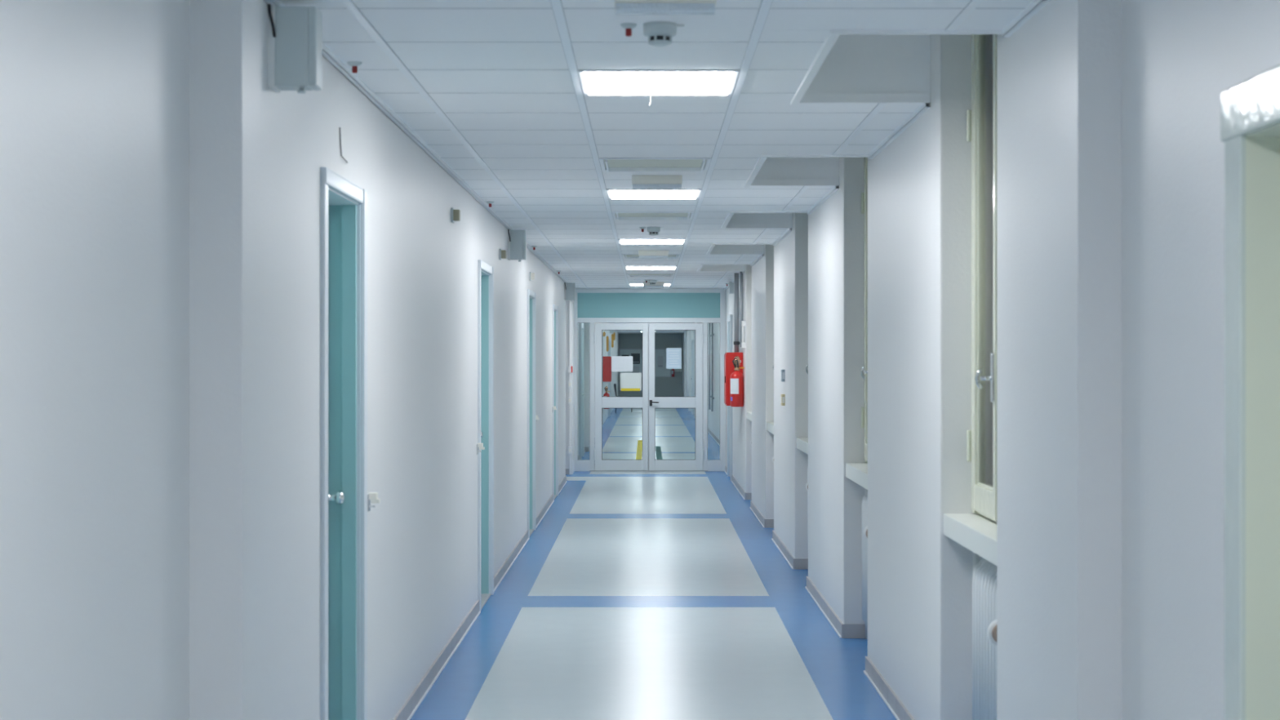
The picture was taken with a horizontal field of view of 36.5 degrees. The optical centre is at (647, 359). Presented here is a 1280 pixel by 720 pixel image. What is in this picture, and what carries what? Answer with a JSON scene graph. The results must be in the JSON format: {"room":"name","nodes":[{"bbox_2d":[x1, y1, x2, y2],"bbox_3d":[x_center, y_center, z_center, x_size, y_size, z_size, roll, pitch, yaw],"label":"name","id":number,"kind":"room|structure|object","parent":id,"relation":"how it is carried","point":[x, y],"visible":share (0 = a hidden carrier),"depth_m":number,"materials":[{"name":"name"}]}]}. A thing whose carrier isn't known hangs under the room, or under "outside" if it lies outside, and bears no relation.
{"room":"hospital interior","nodes":[
{"label":"hospital interior","id":0,"kind":"room"},
{"bbox_2d":[0,0,574,719],"bbox_3d":[-1.472,-0.025,10.225,0.855,3.250,35.450,0,0,0],"label":"wall","id":1,"kind":"structure","parent":0,"point":[160,202],"depth_m":5.03,"materials":[{"name":"paint"}]},
{"bbox_2d":[267,4,322,93],"bbox_3d":[-1.008,-0.894,5.549,0.139,0.265,0.122,0,0,0],"label":"junction box","id":2,"kind":"object","parent":1,"relation":"attached to","point":[295,33],"visible":0.98,"depth_m":5.50,"materials":[{"name":"white plastic"}]},
{"bbox_2d":[320,166,367,719],"bbox_3d":[-1.137,0.482,6.825,0.176,2.236,0.900,0,0,0],"label":"door","id":3,"kind":"structure","parent":1,"relation":"in","point":[346,497],"depth_m":7.19,"materials":[{"name":"blue metal"}]},
{"bbox_2d":[339,127,347,163],"bbox_3d":[-1.068,-0.755,6.819,0.005,0.114,0.103,0,0,6],"label":"loose wire","id":4,"kind":"object","parent":1,"relation":"attached to","point":[340,127],"visible":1,"depth_m":6.78,"materials":[{"name":"grey rubber"}]},
{"bbox_2d":[367,492,380,511],"bbox_3d":[-1.050,0.544,7.442,0.051,0.071,0.045,0,0,0],"label":"light switch","id":5,"kind":"structure","parent":1,"relation":"in","point":[372,497],"depth_m":7.42,"materials":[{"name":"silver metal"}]},
{"bbox_2d":[263,0,567,282],"bbox_3d":[-1.065,-1.024,15.395,0.023,0.032,20.210,0,0,0],"label":"trim","id":6,"kind":"structure","parent":1,"relation":"attached to","point":[327,53],"depth_m":8.36,"materials":[{"name":"white metal"}]},
{"bbox_2d":[450,207,460,222],"bbox_3d":[-1.053,-0.795,10.665,0.046,0.080,0.090,0,0,0],"label":"wall sensor","id":7,"kind":"object","parent":1,"relation":"attached to","point":[455,214],"visible":1,"depth_m":10.62,"materials":[{"name":"grey plastic"}]},
{"bbox_2d":[392,468,568,719],"bbox_3d":[-1.389,1.560,9.802,0.718,0.080,34.601,0,0,0],"label":"baseboard","id":8,"kind":"structure","parent":1,"relation":"attached to","point":[418,695],"depth_m":10.73,"materials":[{"name":"white plastic"}]},
{"bbox_2d":[476,443,484,454],"bbox_3d":[-1.050,0.559,12.223,0.051,0.071,0.045,0,0,0],"label":"door latch","id":9,"kind":"structure","parent":1,"relation":"in","point":[480,446],"depth_m":12.20,"materials":[{"name":"silver metal"}]},
{"bbox_2d":[477,259,493,611],"bbox_3d":[-1.137,0.482,12.790,0.176,2.236,0.970,0,0,0],"label":"door","id":10,"kind":"structure","parent":1,"relation":"in","point":[485,271],"depth_m":13.18,"materials":[{"name":"blue metal"}]},
{"bbox_2d":[499,248,506,260],"bbox_3d":[-1.053,-0.770,14.145,0.046,0.080,0.090,0,0,0],"label":"wall sensor","id":11,"kind":"object","parent":1,"relation":"attached to","point":[502,252],"visible":1,"depth_m":14.11,"materials":[{"name":"grey plastic"}]},
{"bbox_2d":[507,229,526,262],"bbox_3d":[-1.008,-0.894,15.019,0.139,0.265,0.122,0,0,0],"label":"junction box","id":12,"kind":"object","parent":1,"relation":"attached to","point":[517,239],"visible":0.97,"depth_m":14.97,"materials":[{"name":"white plastic"}]},
{"bbox_2d":[527,288,536,537],"bbox_3d":[-1.137,0.482,17.835,0.176,2.236,0.920,0,0,0],"label":"door","id":13,"kind":"structure","parent":1,"relation":"in","point":[531,295],"depth_m":18.19,"materials":[{"name":"blue metal"}]},
{"bbox_2d":[529,271,534,280],"bbox_3d":[-1.053,-0.765,17.745,0.046,0.080,0.090,0,0,0],"label":"wall sensor","id":14,"kind":"object","parent":1,"relation":"attached to","point":[531,274],"visible":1,"depth_m":17.71,"materials":[{"name":"white plastic"}]},
{"bbox_2d":[551,406,556,412],"bbox_3d":[-1.050,0.559,21.973,0.051,0.071,0.045,0,0,0],"label":"door latch","id":15,"kind":"structure","parent":1,"relation":"in","point":[553,407],"depth_m":21.95,"materials":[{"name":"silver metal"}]},
{"bbox_2d":[552,303,558,500],"bbox_3d":[-1.137,0.482,22.485,0.176,2.236,0.880,0,0,0],"label":"door","id":16,"kind":"structure","parent":1,"relation":"in","point":[555,308],"depth_m":22.83,"materials":[{"name":"blue metal"}]},
{"bbox_2d":[564,282,575,301],"bbox_3d":[-1.008,-0.894,25.249,0.139,0.265,0.122,0,0,0],"label":"junction box","id":17,"kind":"object","parent":1,"relation":"attached to","point":[569,287],"visible":0.92,"depth_m":25.20,"materials":[{"name":"white plastic"}]},
{"bbox_2d":[568,300,572,474],"bbox_3d":[-1.073,0.285,27.068,0.063,2.630,0.066,0,0,0],"label":"cable trunking","id":18,"kind":"object","parent":1,"relation":"attached to","point":[569,300],"depth_m":27.07,"materials":[{"name":"white plastic"}]},
{"bbox_2d":[568,380,572,387],"bbox_3d":[-1.077,0.340,27.055,0.062,0.100,0.039,0,0,0],"label":"box","id":19,"kind":"object","parent":18,"relation":"attached to","point":[570,382],"visible":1,"depth_m":27.04,"materials":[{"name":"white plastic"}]},
{"bbox_2d":[568,396,572,404],"bbox_3d":[-1.077,0.565,27.055,0.062,0.100,0.039,0,0,0],"label":"box","id":20,"kind":"object","parent":18,"relation":"attached to","point":[570,398],"visible":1,"depth_m":27.04,"materials":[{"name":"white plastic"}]},
{"bbox_2d":[568,446,572,453],"bbox_3d":[-1.077,1.260,27.055,0.062,0.100,0.039,0,0,0],"label":"box","id":21,"kind":"object","parent":18,"relation":"attached to","point":[570,448],"visible":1,"depth_m":27.04,"materials":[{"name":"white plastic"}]},
{"bbox_2d":[574,288,725,471],"bbox_3d":[0.041,0.286,27.866,2.174,2.628,0.149,0,0,0],"label":"door","id":22,"kind":"structure","parent":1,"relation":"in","point":[592,305],"depth_m":27.87,"materials":[{"name":"silver metal"}]},
{"bbox_2d":[611,355,632,371],"bbox_3d":[-0.360,0.056,27.880,0.307,0.221,0.001,0,0,0],"label":"notice sheet","id":23,"kind":"object","parent":22,"relation":"attached to","point":[619,363],"visible":1,"depth_m":27.88,"materials":[{"name":"white paper"}]},
{"bbox_2d":[620,373,641,391],"bbox_3d":[-0.235,0.314,27.880,0.305,0.261,0.002,0,0,0],"label":"notice sheet","id":24,"kind":"object","parent":22,"relation":"attached to","point":[628,381],"visible":1,"depth_m":27.88,"materials":[{"name":"white paper"}]},
{"bbox_2d":[666,347,681,368],"bbox_3d":[0.383,-0.023,27.880,0.215,0.299,0.002,0,0,0],"label":"notice sheet","id":25,"kind":"object","parent":22,"relation":"attached to","point":[673,355],"visible":1,"depth_m":27.88,"materials":[{"name":"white paper"}]},
{"bbox_2d":[584,323,589,451],"bbox_3d":[-1.070,0.285,34.050,0.100,2.630,0.300,0,0,0],"label":"wall pier","id":26,"kind":"object","parent":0,"point":[586,325],"visible":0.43,"depth_m":33.90,"materials":[{"name":"paint"}]},
{"bbox_2d":[577,322,618,455],"bbox_3d":[-1.260,-0.025,51.475,0.320,3.250,47.050,0,0,0],"label":"wall","id":27,"kind":"structure","parent":0,"point":[615,350],"depth_m":51.93,"materials":[{"name":"paint"}]},
{"bbox_2d":[578,323,584,459],"bbox_3d":[-1.060,0.500,31.650,0.083,2.200,1.060,0,0,0],"label":"door","id":28,"kind":"structure","parent":27,"relation":"in","point":[581,393],"depth_m":31.12,"materials":[{"name":"blue metal"}]},
{"bbox_2d":[577,447,588,459],"bbox_3d":[-1.062,1.560,37.485,0.082,0.080,19.027,0,0,0],"label":"baseboard","id":29,"kind":"structure","parent":27,"relation":"attached to","point":[585,449],"depth_m":33.87,"materials":[{"name":"white"}]},
{"bbox_2d":[602,386,609,408],"bbox_3d":[-1.008,0.920,47.600,0.159,0.560,0.159,0,0,45],"label":"fire extinguisher","id":30,"kind":"object","parent":27,"relation":"attached to","point":[606,388],"visible":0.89,"depth_m":47.55,"materials":[{"name":"red paint"}]},
{"bbox_2d":[602,356,611,382],"bbox_3d":[-0.996,0.225,48.250,0.211,0.630,0.500,0,0,0],"label":"upper cabinet","id":31,"kind":"object","parent":27,"relation":"attached to","point":[606,361],"visible":0.91,"depth_m":48.01,"materials":[{"name":"red metal"}]},
{"bbox_2d":[608,338,610,417],"bbox_3d":[-1.060,0.500,55.050,0.083,2.200,1.060,0,0,0],"label":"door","id":32,"kind":"structure","parent":27,"relation":"in","point":[609,351],"depth_m":54.52,"materials":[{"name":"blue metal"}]},
{"bbox_2d":[618,333,682,396],"bbox_3d":[0.100,-0.025,75.100,4.000,3.250,0.200,0,0,0],"label":"wall","id":33,"kind":"structure","parent":0,"point":[671,386],"depth_m":75.01,"materials":[{"name":"grey paint"}]},
{"bbox_2d":[619,348,671,377],"bbox_3d":[-0.085,0.115,74.986,1.990,1.090,0.031,0,0,0],"label":"notice board","id":34,"kind":"object","parent":33,"relation":"attached to","point":[660,372],"visible":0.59,"depth_m":74.97,"materials":[{"name":"grey fabric"}]},
{"bbox_2d":[631,366,639,373],"bbox_3d":[-0.460,0.395,74.966,0.320,0.310,0.007,0,0,0],"label":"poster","id":35,"kind":"object","parent":34,"relation":"attached to","point":[635,369],"visible":0.71,"depth_m":74.97,"materials":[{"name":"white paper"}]},
{"bbox_2d":[631,353,639,364],"bbox_3d":[-0.450,-0.050,74.966,0.340,0.400,0.007,0,0,0],"label":"poster","id":36,"kind":"object","parent":34,"relation":"attached to","point":[636,357],"visible":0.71,"depth_m":74.97,"materials":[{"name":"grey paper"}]},
{"bbox_2d":[657,355,662,368],"bbox_3d":[0.510,0.075,74.966,0.220,0.450,0.007,0,0,0],"label":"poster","id":37,"kind":"object","parent":34,"relation":"attached to","point":[660,358],"visible":1,"depth_m":74.97,"materials":[{"name":"grey paper"}]},
{"bbox_2d":[409,408,896,719],"bbox_3d":[0.100,1.650,33.345,4.000,0.100,83.710,0,0,0],"label":"floor","id":38,"kind":"structure","parent":0,"point":[636,595],"depth_m":11.97,"materials":[{"name":"blue plastic"}]},
{"bbox_2d":[613,383,632,412],"bbox_3d":[-0.743,1.162,59.600,0.573,0.880,0.447,0,0,0],"label":"chair","id":39,"kind":"object","parent":38,"relation":"on","point":[615,384],"visible":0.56,"depth_m":59.38,"materials":[{"name":"grey metal"}]},
{"bbox_2d":[635,440,642,459],"bbox_3d":[-0.138,1.599,34.400,0.095,0.003,8.400,0,0,0],"label":"tape","id":40,"kind":"object","parent":38,"relation":"on","point":[639,448],"visible":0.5,"depth_m":34.33,"materials":[{"name":"yellow plastic"}]},
{"bbox_2d":[655,446,662,459],"bbox_3d":[0.199,1.599,33.050,0.098,0.003,5.700,0,0,0],"label":"tape","id":41,"kind":"object","parent":38,"relation":"on","point":[658,449],"visible":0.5,"depth_m":33.13,"materials":[{"name":"teal plastic"}]},
{"bbox_2d":[805,466,808,553],"bbox_3d":[1.219,1.137,14.277,0.190,0.925,1.086,0,0,0],"label":"radiator","id":42,"kind":"object","parent":38,"relation":"on","point":[806,484],"visible":0.03,"depth_m":14.52,"materials":[{"name":"white metal"}]},
{"bbox_2d":[862,488,867,639],"bbox_3d":[1.219,1.137,10.597,0.190,0.925,1.086,0,0,0],"label":"radiator","id":43,"kind":"object","parent":38,"relation":"on","point":[864,504],"visible":0.08,"depth_m":10.71,"materials":[{"name":"white metal"}]},
{"bbox_2d":[972,551,996,719],"bbox_3d":[1.219,1.137,6.917,0.190,0.925,1.086,0,0,0],"label":"radiator","id":44,"kind":"object","parent":38,"relation":"on","point":[984,572],"visible":0.3,"depth_m":6.97,"materials":[{"name":"white metal"}]},
{"bbox_2d":[279,0,1034,333],"bbox_3d":[0.100,-1.388,33.741,4.000,0.724,82.518,0,0,0],"label":"ceiling","id":45,"kind":"structure","parent":0,"point":[486,107],"depth_m":7.93,"materials":[{"name":"tile"}]},
{"bbox_2d":[346,61,362,73],"bbox_3d":[-1.012,-1.012,6.710,0.052,0.037,0.052,0,0,0],"label":"sprinkler","id":46,"kind":"object","parent":45,"relation":"in","point":[354,64],"visible":1,"depth_m":6.70,"materials":[{"name":"grey metal"}]},
{"bbox_2d":[486,200,493,207],"bbox_3d":[-1.020,-1.012,12.600,0.052,0.037,0.052,0,0,0],"label":"sprinkler","id":47,"kind":"object","parent":45,"relation":"in","point":[490,202],"visible":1,"depth_m":12.59,"materials":[{"name":"grey metal"}]},
{"bbox_2d":[606,336,608,351],"bbox_3d":[-1.030,-0.621,50.300,0.060,0.821,0.012,0,0,0],"label":"tag","id":48,"kind":"object","parent":45,"relation":"hanging from","point":[607,337],"visible":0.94,"depth_m":50.30,"materials":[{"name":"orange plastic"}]},
{"bbox_2d":[611,333,613,347],"bbox_3d":[-1.030,-0.696,57.600,0.060,0.671,0.012,0,0,0],"label":"tag","id":49,"kind":"object","parent":45,"relation":"hanging from","point":[612,335],"visible":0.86,"depth_m":57.59,"materials":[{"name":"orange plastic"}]},
{"bbox_2d":[620,22,636,36],"bbox_3d":[-0.057,-1.012,5.950,0.052,0.037,0.052,0,0,0],"label":"sprinkler","id":50,"kind":"object","parent":45,"relation":"in","point":[628,26],"visible":1,"depth_m":5.94,"materials":[{"name":"grey metal"}]},
{"bbox_2d":[628,283,671,285],"bbox_3d":[0.041,-1.069,26.380,0.582,0.102,0.594,0,0,0],"label":"ceiling light","id":51,"kind":"object","parent":45,"relation":"attached to","point":[630,284],"visible":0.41,"depth_m":26.14,"materials":[{"name":"white plastic"}]},
{"bbox_2d":[630,284,670,285],"bbox_3d":[0.041,-1.032,26.380,0.532,0.028,0.546,0,0,0],"label":"diffuser","id":52,"kind":"object","parent":51,"relation":"attached to","point":[630,284],"depth_m":26.29,"materials":[{"name":"white plastic"}]},
{"bbox_2d":[624,266,676,269],"bbox_3d":[0.041,-1.069,21.580,0.582,0.102,0.594,0,0,0],"label":"ceiling light","id":53,"kind":"object","parent":45,"relation":"attached to","point":[626,267],"visible":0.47,"depth_m":21.43,"materials":[{"name":"white plastic"}]},
{"bbox_2d":[626,266,675,269],"bbox_3d":[0.041,-1.032,21.580,0.532,0.028,0.546,0,0,0],"label":"diffuser","id":54,"kind":"object","parent":53,"relation":"attached to","point":[628,268],"depth_m":21.50,"materials":[{"name":"white plastic"}]},
{"bbox_2d":[626,273,675,276],"bbox_3d":[0.041,-1.067,23.380,0.582,0.106,0.594,0,0,0],"label":"ceiling light","id":55,"kind":"object","parent":45,"relation":"attached to","point":[628,274],"visible":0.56,"depth_m":23.55,"materials":[{"name":"white metal"}]},
{"bbox_2d":[628,274,672,275],"bbox_3d":[0.041,-1.041,23.380,0.536,0.010,0.550,0,0,0],"label":"diffuser","id":56,"kind":"object","parent":55,"relation":"attached to","point":[628,274],"depth_m":23.55,"materials":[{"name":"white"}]},
{"bbox_2d":[622,253,680,258],"bbox_3d":[0.041,-1.067,19.180,0.582,0.106,0.594,0,0,0],"label":"ceiling vent","id":57,"kind":"object","parent":45,"relation":"attached to","point":[624,255],"visible":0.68,"depth_m":19.30,"materials":[{"name":"white metal"}]},
{"bbox_2d":[624,254,678,256],"bbox_3d":[0.041,-1.041,19.180,0.536,0.010,0.550,0,0,0],"label":"diffuser","id":58,"kind":"object","parent":57,"relation":"attached to","point":[624,255],"depth_m":19.15,"materials":[{"name":"white"}]},
{"bbox_2d":[617,239,685,244],"bbox_3d":[0.041,-1.069,16.780,0.582,0.102,0.594,0,0,0],"label":"ceiling light","id":59,"kind":"object","parent":45,"relation":"attached to","point":[620,241],"visible":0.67,"depth_m":16.72,"materials":[{"name":"white plastic"}]},
{"bbox_2d":[612,212,694,220],"bbox_3d":[0.041,-1.067,13.780,0.582,0.106,0.594,0,0,0],"label":"ceiling vent","id":60,"kind":"object","parent":45,"relation":"attached to","point":[619,215],"visible":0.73,"depth_m":13.94,"materials":[{"name":"white metal"}]},
{"bbox_2d":[615,213,690,217],"bbox_3d":[0.041,-1.041,13.780,0.536,0.010,0.550,0,0,0],"label":"diffuser","id":61,"kind":"object","parent":60,"relation":"attached to","point":[617,215],"depth_m":13.86,"materials":[{"name":"white metal"}]},
{"bbox_2d":[638,250,668,258],"bbox_3d":[0.060,-0.993,18.229,0.280,0.074,0.062,0,0,0],"label":"air vent","id":62,"kind":"object","parent":45,"relation":"attached to","point":[642,254],"visible":1,"depth_m":18.20,"materials":[{"name":"white plastic"}]},
{"bbox_2d":[648,280,657,284],"bbox_3d":[0.073,-0.998,24.898,0.110,0.065,0.104,0,0,41],"label":"smoke detector","id":63,"kind":"object","parent":45,"relation":"attached to","point":[651,282],"visible":1,"depth_m":24.86,"materials":[{"name":"plastic"}]},
{"bbox_2d":[606,189,701,199],"bbox_3d":[0.041,-1.069,11.980,0.582,0.102,0.594,0,0,0],"label":"ceiling light","id":64,"kind":"object","parent":45,"relation":"attached to","point":[612,193],"visible":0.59,"depth_m":11.89,"materials":[{"name":"white plastic"}]},
{"bbox_2d":[643,281,664,287],"bbox_3d":[0.085,-0.993,25.529,0.280,0.074,0.062,0,0,0],"label":"emergency light","id":65,"kind":"object","parent":45,"relation":"attached to","point":[658,284],"visible":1,"depth_m":25.50,"materials":[{"name":"white plastic"}]},
{"bbox_2d":[599,158,711,171],"bbox_3d":[0.041,-1.067,10.180,0.582,0.106,0.594,0,0,0],"label":"ceiling vent","id":66,"kind":"object","parent":45,"relation":"attached to","point":[607,164],"visible":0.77,"depth_m":10.28,"materials":[{"name":"white metal"}]},
{"bbox_2d":[603,159,706,168],"bbox_3d":[0.041,-1.041,10.180,0.536,0.010,0.550,0,0,0],"label":"diffuser","id":67,"kind":"object","parent":66,"relation":"attached to","point":[607,163],"depth_m":10.23,"materials":[{"name":"white metal"}]},
{"bbox_2d":[647,226,663,235],"bbox_3d":[0.053,-0.998,15.038,0.110,0.065,0.104,0,0,41],"label":"smoke detector","id":68,"kind":"object","parent":45,"relation":"attached to","point":[653,231],"visible":1,"depth_m":15.01,"materials":[{"name":"white plastic"}]},
{"bbox_2d":[631,175,682,189],"bbox_3d":[0.055,-0.993,10.829,0.280,0.074,0.062,0,0,0],"label":"emergency light","id":69,"kind":"object","parent":45,"relation":"attached to","point":[638,182],"visible":1,"depth_m":10.80,"materials":[{"name":"white plastic"}]},
{"bbox_2d":[577,70,739,95],"bbox_3d":[0.041,-1.069,7.180,0.582,0.102,0.594,0,0,0],"label":"ceiling light","id":70,"kind":"object","parent":45,"relation":"attached to","point":[593,82],"visible":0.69,"depth_m":7.10,"materials":[{"name":"white plastic"}]},
{"bbox_2d":[643,21,684,46],"bbox_3d":[0.042,-0.998,5.948,0.110,0.065,0.104,0,0,41],"label":"smoke detector","id":71,"kind":"object","parent":45,"relation":"attached to","point":[659,33],"visible":1,"depth_m":5.92,"materials":[{"name":"white plastic"}]},
{"bbox_2d":[614,0,716,14],"bbox_3d":[0.050,-0.993,5.349,0.280,0.074,0.062,0,0,0],"label":"air vent","id":72,"kind":"object","parent":45,"relation":"attached to","point":[622,6],"visible":1,"depth_m":5.33,"materials":[{"name":"white plastic"}]},
{"bbox_2d":[317,0,1025,288],"bbox_3d":[0.028,-1.036,10.174,2.205,0.023,35.392,0,0,0],"label":"ceiling grid","id":73,"kind":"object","parent":45,"relation":"attached to","point":[557,6],"depth_m":7.32,"materials":[{"name":"white metal"}]},
{"bbox_2d":[684,330,686,396],"bbox_3d":[1.340,0.285,67.675,0.100,2.630,0.350,0,0,0],"label":"door frame","id":74,"kind":"object","parent":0,"point":[685,331],"visible":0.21,"depth_m":67.50,"materials":[{"name":"paint"}]},
{"bbox_2d":[688,330,691,411],"bbox_3d":[1.340,0.285,60.675,0.100,2.630,0.350,0,0,0],"label":"wall pier","id":75,"kind":"object","parent":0,"point":[689,331],"visible":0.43,"depth_m":60.51,"materials":[{"name":"paint"}]},
{"bbox_2d":[693,322,697,418],"bbox_3d":[1.340,0.285,53.175,0.100,2.630,0.350,0,0,0],"label":"wall pier","id":76,"kind":"object","parent":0,"point":[694,322],"visible":0.29,"depth_m":53.12,"materials":[{"name":"paint"}]},
{"bbox_2d":[682,322,719,439],"bbox_3d":[1.495,-0.025,51.475,0.250,3.250,47.050,0,0,0],"label":"wall","id":77,"kind":"structure","parent":0,"point":[713,417],"depth_m":39.36,"materials":[{"name":"paint"}]},
{"bbox_2d":[671,368,674,377],"bbox_3d":[1.156,0.429,74.899,0.430,0.442,0.118,0,0,0],"label":"fire extinguisher","id":78,"kind":"object","parent":77,"relation":"attached to","point":[673,370],"visible":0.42,"depth_m":74.84,"materials":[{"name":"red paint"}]},
{"bbox_2d":[691,339,693,414],"bbox_3d":[1.331,0.500,57.450,0.083,2.200,1.060,0,0,0],"label":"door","id":79,"kind":"structure","parent":77,"relation":"in","point":[692,340],"depth_m":56.92,"materials":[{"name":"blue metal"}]},
{"bbox_2d":[708,323,711,409],"bbox_3d":[1.341,0.125,41.200,0.059,1.850,0.040,0,0,0],"label":"riser pipe","id":80,"kind":"object","parent":77,"relation":"attached to","point":[709,324],"visible":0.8,"depth_m":41.20,"materials":[{"name":"grey metal"}]},
{"bbox_2d":[711,323,714,411],"bbox_3d":[1.341,0.125,39.600,0.059,1.850,0.040,0,0,0],"label":"riser pipe","id":81,"kind":"object","parent":77,"relation":"attached to","point":[713,334],"visible":0.8,"depth_m":39.58,"materials":[{"name":"grey metal"}]},
{"bbox_2d":[707,427,719,445],"bbox_3d":[1.332,1.560,36.987,0.082,0.080,18.032,0,0,0],"label":"baseboard","id":82,"kind":"structure","parent":77,"relation":"attached to","point":[709,431],"depth_m":39.38,"materials":[{"name":"white"}]},
{"bbox_2d":[725,0,1279,719],"bbox_3d":[1.365,-0.025,10.225,0.510,3.250,35.450,0,0,0],"label":"wall","id":83,"kind":"structure","parent":0,"point":[1110,149],"depth_m":5.57,"materials":[{"name":"paint"}]},
{"bbox_2d":[696,263,751,271],"bbox_3d":[0.857,-1.334,21.620,0.567,0.632,1.720,0,0,0],"label":"ceiling panel","id":84,"kind":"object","parent":83,"relation":"attached to","point":[703,267],"depth_m":22.45,"materials":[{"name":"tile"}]},
{"bbox_2d":[727,314,732,480],"bbox_3d":[1.175,0.500,26.175,0.150,2.200,1.010,0,0,0],"label":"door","id":85,"kind":"structure","parent":83,"relation":"in","point":[730,317],"depth_m":25.70,"materials":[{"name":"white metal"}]},
{"bbox_2d":[728,281,733,293],"bbox_3d":[1.101,-0.945,25.400,0.061,0.150,0.200,0,0,0],"label":"junction box","id":86,"kind":"object","parent":83,"relation":"attached to","point":[731,283],"visible":0.98,"depth_m":25.30,"materials":[{"name":"grey metal"}]},
{"bbox_2d":[724,352,742,405],"bbox_3d":[1.023,0.225,23.100,0.216,0.630,0.500,0,0,0],"label":"fire extinguisher cabinet","id":87,"kind":"object","parent":83,"relation":"attached to","point":[729,367],"visible":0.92,"depth_m":22.85,"materials":[{"name":"red metal"}]},
{"bbox_2d":[733,272,739,352],"bbox_3d":[1.077,-0.555,23.000,0.107,0.950,0.072,0,0,0],"label":"pipe","id":88,"kind":"object","parent":83,"relation":"attached to","point":[736,342],"visible":0.95,"depth_m":22.98,"materials":[{"name":"grey metal"}]},
{"bbox_2d":[730,355,744,406],"bbox_3d":[1.046,0.250,22.619,0.157,0.590,0.155,0,0,-45],"label":"fire extinguisher","id":89,"kind":"object","parent":83,"relation":"attached to","point":[737,380],"visible":1,"depth_m":22.56,"materials":[{"name":"red paint"}]},
{"bbox_2d":[706,243,773,254],"bbox_3d":[0.857,-1.334,17.940,0.567,0.632,1.720,0,0,0],"label":"ceiling panel","id":90,"kind":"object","parent":83,"relation":"attached to","point":[715,248],"depth_m":18.78,"materials":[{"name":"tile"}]},
{"bbox_2d":[739,271,742,346],"bbox_3d":[1.107,-0.590,22.620,0.049,0.880,0.040,0,0,0],"label":"conduit","id":91,"kind":"object","parent":83,"relation":"attached to","point":[740,273],"visible":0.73,"depth_m":22.60,"materials":[{"name":"grey metal"}]},
{"bbox_2d":[742,320,745,347],"bbox_3d":[1.111,-0.295,22.350,0.041,0.310,0.040,0,0,0],"label":"wall bracket","id":92,"kind":"object","parent":83,"relation":"attached to","point":[743,322],"visible":1,"depth_m":22.34,"materials":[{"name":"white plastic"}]},
{"bbox_2d":[746,411,751,421],"bbox_3d":[1.312,-0.355,21.595,0.341,2.058,1.208,0,0,0],"label":"window","id":93,"kind":"structure","parent":83,"relation":"in","point":[748,413],"depth_m":21.76,"materials":[{"name":"beige paint"}]},
{"bbox_2d":[720,210,807,229],"bbox_3d":[0.857,-1.334,14.260,0.567,0.632,1.720,0,0,0],"label":"ceiling panel","id":94,"kind":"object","parent":83,"relation":"attached to","point":[735,219],"depth_m":15.10,"materials":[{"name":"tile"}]},
{"bbox_2d":[766,364,773,434],"bbox_3d":[1.312,-0.355,17.915,0.341,2.058,1.208,0,0,0],"label":"window","id":95,"kind":"structure","parent":83,"relation":"in","point":[770,425],"depth_m":18.00,"materials":[{"name":"beige paint"}]},
{"bbox_2d":[780,369,785,382],"bbox_3d":[1.116,0.128,15.959,0.030,0.100,0.122,0,0,0],"label":"light switch","id":96,"kind":"object","parent":83,"relation":"attached to","point":[783,371],"visible":1,"depth_m":15.90,"materials":[{"name":"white plastic"}]},
{"bbox_2d":[780,394,785,405],"bbox_3d":[1.116,0.328,15.959,0.030,0.092,0.122,0,0,0],"label":"wall plate","id":97,"kind":"object","parent":83,"relation":"attached to","point":[783,396],"visible":1,"depth_m":15.90,"materials":[{"name":"beige plastic"}]},
{"bbox_2d":[796,364,808,454],"bbox_3d":[1.312,-0.355,14.235,0.341,2.058,1.208,0,0,0],"label":"windowsill","id":98,"kind":"structure","parent":83,"relation":"in","point":[802,442],"depth_m":14.28,"materials":[{"name":"beige paint"}]},
{"bbox_2d":[744,154,867,186],"bbox_3d":[0.857,-1.334,10.580,0.567,0.632,1.720,0,0,0],"label":"ceiling panel","id":99,"kind":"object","parent":83,"relation":"attached to","point":[770,170],"depth_m":11.42,"materials":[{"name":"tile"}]},
{"bbox_2d":[724,466,914,719],"bbox_3d":[1.220,1.560,10.175,0.284,0.080,35.347,0,0,0],"label":"baseboard","id":100,"kind":"structure","parent":83,"relation":"attached to","point":[882,686],"depth_m":11.37,"materials":[{"name":"white plastic"}]},
{"bbox_2d":[845,157,867,489],"bbox_3d":[1.312,-0.355,10.555,0.341,2.058,1.208,0,0,0],"label":"window","id":101,"kind":"structure","parent":83,"relation":"in","point":[857,473],"depth_m":11.05,"materials":[{"name":"beige paint"}]},
{"bbox_2d":[724,0,1050,289],"bbox_3d":[1.119,-1.020,16.585,0.023,0.024,22.570,0,0,0],"label":"trim","id":102,"kind":"structure","parent":83,"relation":"attached to","point":[1033,7],"depth_m":8.21,"materials":[{"name":"white metal"}]},
{"bbox_2d":[791,29,1002,105],"bbox_3d":[0.857,-1.334,6.900,0.567,0.632,1.720,0,0,0],"label":"ceiling panel","id":103,"kind":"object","parent":83,"relation":"attached to","point":[851,66],"depth_m":7.74,"materials":[{"name":"white painted plaster"}]},
{"bbox_2d":[943,34,996,565],"bbox_3d":[1.312,-0.355,6.875,0.341,2.058,1.208,0,0,0],"label":"window","id":104,"kind":"structure","parent":83,"relation":"in","point":[976,531],"depth_m":7.28,"materials":[{"name":"beige paint"}]},
{"bbox_2d":[1220,64,1279,719],"bbox_3d":[1.363,0.517,3.500,0.315,2.165,1.160,0,0,0],"label":"door","id":105,"kind":"structure","parent":83,"relation":"in","point":[1250,109],"depth_m":3.96,"materials":[{"name":"beige paint"}]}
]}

